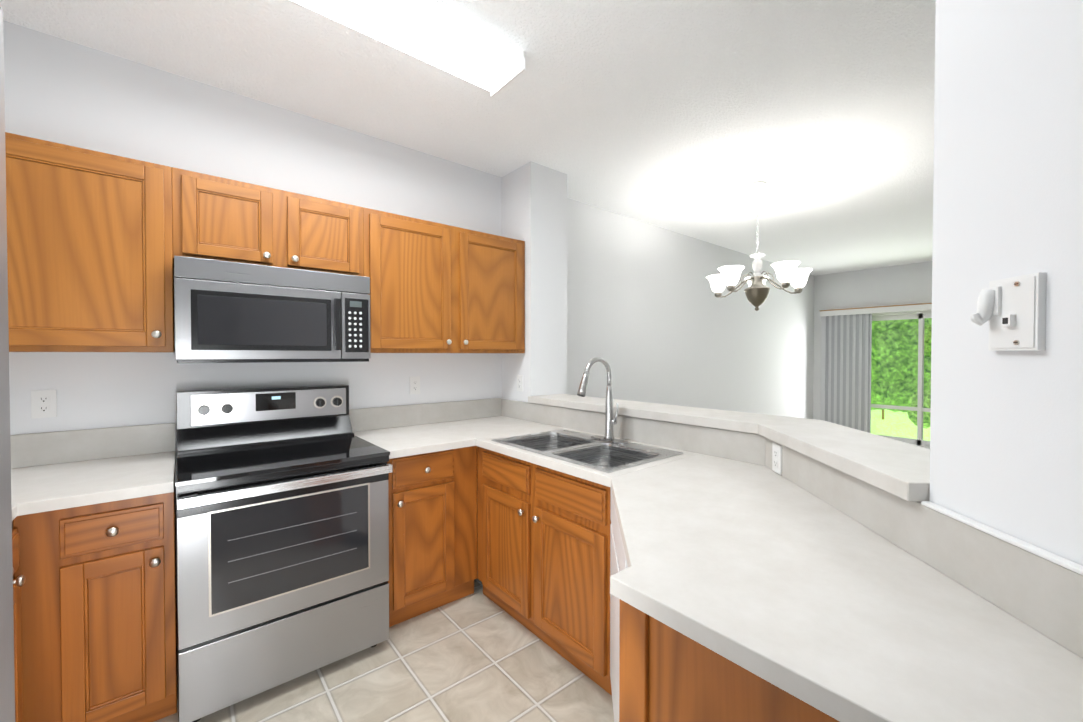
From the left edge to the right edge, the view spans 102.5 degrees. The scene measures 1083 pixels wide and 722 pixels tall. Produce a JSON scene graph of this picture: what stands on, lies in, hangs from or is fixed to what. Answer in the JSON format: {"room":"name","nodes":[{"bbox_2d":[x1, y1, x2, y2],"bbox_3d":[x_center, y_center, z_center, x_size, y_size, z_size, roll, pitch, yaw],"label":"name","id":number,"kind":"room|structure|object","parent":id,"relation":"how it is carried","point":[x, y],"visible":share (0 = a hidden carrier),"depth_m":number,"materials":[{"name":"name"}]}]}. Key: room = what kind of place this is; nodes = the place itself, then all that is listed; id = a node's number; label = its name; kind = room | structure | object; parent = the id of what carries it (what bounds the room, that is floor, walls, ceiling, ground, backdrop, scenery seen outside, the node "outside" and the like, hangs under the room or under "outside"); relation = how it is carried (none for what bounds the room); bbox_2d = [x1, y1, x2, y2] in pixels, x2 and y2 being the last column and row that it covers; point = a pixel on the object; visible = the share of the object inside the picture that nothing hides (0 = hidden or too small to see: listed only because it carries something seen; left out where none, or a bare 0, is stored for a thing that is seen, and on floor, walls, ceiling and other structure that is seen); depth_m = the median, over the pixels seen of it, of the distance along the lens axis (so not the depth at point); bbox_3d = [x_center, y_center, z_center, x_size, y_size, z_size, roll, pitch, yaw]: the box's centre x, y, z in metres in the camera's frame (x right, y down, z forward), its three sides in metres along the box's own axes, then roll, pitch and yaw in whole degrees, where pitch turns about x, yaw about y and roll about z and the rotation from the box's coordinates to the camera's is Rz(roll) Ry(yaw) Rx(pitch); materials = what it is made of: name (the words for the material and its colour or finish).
{"room":"kitchen","nodes":[
{"label":"kitchen","id":0,"kind":"room"},
{"bbox_2d":[155,578,613,721],"bbox_3d":[2.744,1.377,2.441,9.690,0.060,5.560,-1,1,-40],"label":"floor","id":1,"kind":"structure","parent":0,"point":[477,655],"depth_m":1.83,"materials":[{"name":"tile"}]},
{"bbox_2d":[0,7,14,721],"bbox_3d":[-0.706,0.474,-0.043,0.924,1.815,0.875,-1,1,-40],"label":"refrigerator","id":2,"kind":"object","parent":1,"relation":"on","point":[7,697],"visible":1,"depth_m":0.53,"materials":[{"name":"grey"}]},
{"bbox_2d":[12,528,24,721],"bbox_3d":[-1.522,0.933,0.732,0.686,0.876,1.230,-1,1,-40],"label":"base cabinet","id":3,"kind":"object","parent":1,"relation":"on","point":[18,582],"visible":0.46,"depth_m":1.35,"materials":[{"name":"brown wood"}]},
{"bbox_2d":[10,423,175,520],"bbox_3d":[-1.587,0.403,1.066,1.040,0.175,1.888,-1,1,-40],"label":"countertop","id":4,"kind":"structure","parent":3,"relation":"on","point":[53,471],"depth_m":1.79,"materials":[{"name":"laminate"}]},
{"bbox_2d":[13,463,177,721],"bbox_3d":[-1.722,0.919,1.743,0.394,0.876,0.682,-1,1,-40],"label":"base cabinet","id":5,"kind":"object","parent":1,"relation":"on","point":[99,615],"visible":0.98,"depth_m":1.51,"materials":[{"name":"brown wood"}]},
{"bbox_2d":[175,384,392,721],"bbox_3d":[-1.215,0.749,2.043,0.764,1.207,0.778,-1,1,-40],"label":"range","id":6,"kind":"object","parent":1,"relation":"on","point":[282,520],"visible":1,"depth_m":1.80,"materials":[{"name":"silver metal"}]},
{"bbox_2d":[387,446,476,626],"bbox_3d":[-0.753,0.908,2.546,0.517,0.876,0.682,-1,1,-40],"label":"base cabinet","id":7,"kind":"object","parent":1,"relation":"on","point":[432,530],"visible":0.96,"depth_m":2.30,"materials":[{"name":"brown wood"}]},
{"bbox_2d":[477,446,611,695],"bbox_3d":[0.165,0.911,2.279,0.655,0.876,0.999,-1,1,-40],"label":"base cabinet","id":8,"kind":"object","parent":1,"relation":"on","point":[543,554],"visible":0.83,"depth_m":1.98,"materials":[{"name":"brown wood"}]},
{"bbox_2d":[349,398,1082,721],"bbox_3d":[0.246,0.393,1.742,1.209,0.175,3.184,-1,1,-40],"label":"countertop","id":9,"kind":"structure","parent":8,"relation":"on","point":[836,594],"depth_m":0.88,"materials":[{"name":"laminate"}]},
{"bbox_2d":[491,429,682,472],"bbox_3d":[0.199,0.525,2.210,0.528,0.190,0.840,-1,1,-40],"label":"sink","id":10,"kind":"object","parent":9,"relation":"in","point":[582,449],"visible":0.48,"depth_m":2.23,"materials":[{"name":"silver metal"}]},
{"bbox_2d":[577,357,628,443],"bbox_3d":[0.287,0.204,2.278,0.264,0.450,0.250,-1,1,-40],"label":"faucet","id":11,"kind":"object","parent":9,"relation":"on","point":[610,421],"visible":1,"depth_m":2.32,"materials":[{"name":"silver metal"}]},
{"bbox_2d":[528,394,929,501],"bbox_3d":[0.571,0.284,2.040,0.928,0.044,2.417,-1,1,-40],"label":"bar","id":12,"kind":"object","parent":9,"relation":"on","point":[897,468],"visible":0.79,"depth_m":1.53,"materials":[{"name":"laminate"}]},
{"bbox_2d":[610,487,627,721],"bbox_3d":[0.541,0.926,1.388,0.600,0.872,0.600,0,1,5],"label":"dishwasher","id":13,"kind":"object","parent":1,"relation":"on","point":[618,561],"visible":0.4,"depth_m":1.45,"materials":[{"name":"white"}]},
{"bbox_2d":[619,599,839,721],"bbox_3d":[0.693,0.932,0.792,0.620,0.876,1.060,-1,1,-40],"label":"base cabinet","id":14,"kind":"object","parent":1,"relation":"on","point":[667,673],"depth_m":0.83,"materials":[{"name":"brown wood"}]},
{"bbox_2d":[3,20,813,578],"bbox_3d":[1.008,-0.053,4.516,9.690,2.743,0.120,-1,1,-40],"label":"wall","id":15,"kind":"structure","parent":0,"point":[651,318],"depth_m":2.76,"materials":[{"name":"white paint"}]},
{"bbox_2d":[31,390,56,418],"bbox_3d":[-2.115,0.182,1.847,0.072,0.118,0.009,-1,1,-40],"label":"electrical outlet","id":16,"kind":"object","parent":15,"relation":"attached to","point":[43,403],"visible":1,"depth_m":1.85,"materials":[{"name":"white plastic"}]},
{"bbox_2d":[5,132,173,351],"bbox_3d":[-1.922,-0.437,1.771,0.642,0.801,0.338,-1,1,-40],"label":"upper cabinet","id":17,"kind":"object","parent":15,"relation":"attached to","point":[90,268],"visible":0.98,"depth_m":1.71,"materials":[{"name":"brown wood"}]},
{"bbox_2d":[172,167,363,276],"bbox_3d":[-1.365,-0.647,2.229,0.803,0.394,0.338,-1,1,-40],"label":"upper cabinet","id":18,"kind":"object","parent":15,"relation":"attached to","point":[220,218],"visible":1,"depth_m":2.08,"materials":[{"name":"brown wood"}]},
{"bbox_2d":[174,256,369,362],"bbox_3d":[-1.337,-0.220,2.205,0.797,0.449,0.438,-1,1,-40],"label":"over-the-range microwave","id":19,"kind":"object","parent":18,"relation":"attached to","point":[230,312],"visible":1,"depth_m":2.02,"materials":[{"name":"silver metal"}]},
{"bbox_2d":[410,376,419,394],"bbox_3d":[-0.844,0.163,2.900,0.072,0.118,0.009,-1,1,-40],"label":"electrical outlet","id":20,"kind":"object","parent":15,"relation":"attached to","point":[414,385],"visible":1,"depth_m":2.90,"materials":[{"name":"white plastic"}]},
{"bbox_2d":[363,207,524,352],"bbox_3d":[-0.626,-0.452,2.844,1.118,0.801,0.338,-1,1,-40],"label":"upper cabinet","id":21,"kind":"object","parent":15,"relation":"attached to","point":[435,287],"visible":0.98,"depth_m":2.68,"materials":[{"name":"brown wood"}]},
{"bbox_2d":[0,0,935,275],"bbox_3d":[2.744,-1.435,2.401,9.690,0.080,5.560,-1,1,-40],"label":"ceiling","id":22,"kind":"structure","parent":0,"point":[692,118],"depth_m":2.28,"materials":[{"name":"white paint"}]},
{"bbox_2d":[291,0,524,96],"bbox_3d":[-0.635,-1.344,1.662,1.240,0.082,0.270,-1,1,-40],"label":"fluorescent ceiling light","id":23,"kind":"object","parent":22,"relation":"attached to","point":[436,35],"visible":1,"depth_m":1.76,"materials":[{"name":"white plastic"}]},
{"bbox_2d":[706,181,812,310],"bbox_3d":[1.704,-0.905,3.481,0.778,1.010,0.770,-1,1,-40],"label":"chandelier","id":24,"kind":"object","parent":22,"relation":"hanging from","point":[757,290],"visible":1,"depth_m":3.41,"materials":[{"name":"grey metal"}]},
{"bbox_2d":[502,161,566,401],"bbox_3d":[-0.055,-0.037,3.323,0.350,2.743,0.360,-1,1,-40],"label":"wall","id":25,"kind":"structure","parent":0,"point":[534,206],"depth_m":3.17,"materials":[{"name":"white paint"}]},
{"bbox_2d":[517,375,522,391],"bbox_3d":[-0.158,0.162,3.169,0.009,0.118,0.072,-1,1,-40],"label":"outlet","id":26,"kind":"object","parent":25,"relation":"attached to","point":[519,382],"visible":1,"depth_m":3.16,"materials":[{"name":"white plastic"}]},
{"bbox_2d":[813,261,931,419],"bbox_3d":[6.429,-0.067,5.473,0.120,2.743,5.320,-1,1,-40],"label":"wall","id":27,"kind":"structure","parent":0,"point":[905,284],"depth_m":6.91,"materials":[{"name":"white paint"}]},
{"bbox_2d":[871,310,931,448],"bbox_3d":[5.625,0.277,6.448,0.080,2.030,2.440,-1,1,-40],"label":"window","id":28,"kind":"structure","parent":27,"relation":"in","point":[920,316],"depth_m":6.51,"materials":[{"name":"white"}]},
{"bbox_2d":[820,303,931,432],"bbox_3d":[5.548,0.212,6.371,0.095,2.100,2.590,-1,1,-40],"label":"vertical blinds","id":29,"kind":"object","parent":28,"relation":"attached to","point":[846,341],"visible":0.67,"depth_m":7.04,"materials":[{"name":"white"}]},
{"bbox_2d":[929,0,1082,565],"bbox_3d":[0.883,0.004,0.377,0.120,2.743,1.202,0,1,5],"label":"wall","id":30,"kind":"structure","parent":0,"point":[1006,442],"depth_m":0.80,"materials":[{"name":"white paint"}]},
{"bbox_2d":[970,272,1046,350],"bbox_3d":[0.847,-0.085,0.792,0.072,0.132,0.095,-1,1,-40],"label":"phone jack plate","id":31,"kind":"object","parent":30,"relation":"attached to","point":[1012,310],"visible":1,"depth_m":0.78,"materials":[{"name":"white plastic"}]},
{"bbox_3d":[0.475,0.830,2.044,0.720,1.045,2.305,-1,1,-40],"label":"wall","id":32,"kind":"structure","parent":0,"visible":0},
{"bbox_2d":[772,442,781,474],"bbox_3d":[0.924,0.382,1.708,0.009,0.112,0.072,0,1,5],"label":"outlet","id":33,"kind":"object","parent":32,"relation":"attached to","point":[776,458],"visible":1,"depth_m":1.70,"materials":[{"name":"white plastic"}]},
{"label":"outside","id":34,"kind":"structure","parent":0,"visible":0},
{"bbox_2d":[871,409,929,440],"bbox_3d":[9.366,1.306,9.016,8.860,0.060,18.000,-1,1,-40],"label":"lawn","id":35,"kind":"structure","parent":34,"point":[906,434],"depth_m":8.63,"materials":[{"name":"green plant"}]},
{"bbox_2d":[871,318,931,419],"bbox_3d":[8.412,-0.031,8.166,1.315,2.628,10.710,-1,1,-40],"label":"hedge","id":36,"kind":"object","parent":35,"relation":"on","point":[899,356],"depth_m":8.90,"materials":[{"name":"green plant"}]},
{"bbox_2d":[907,379,930,428],"bbox_3d":[7.132,0.736,7.584,0.754,1.110,1.140,-1,1,-40],"label":"bush","id":37,"kind":"object","parent":35,"relation":"on","point":[927,402],"depth_m":7.74,"materials":[{"name":"green plant"}]}
]}

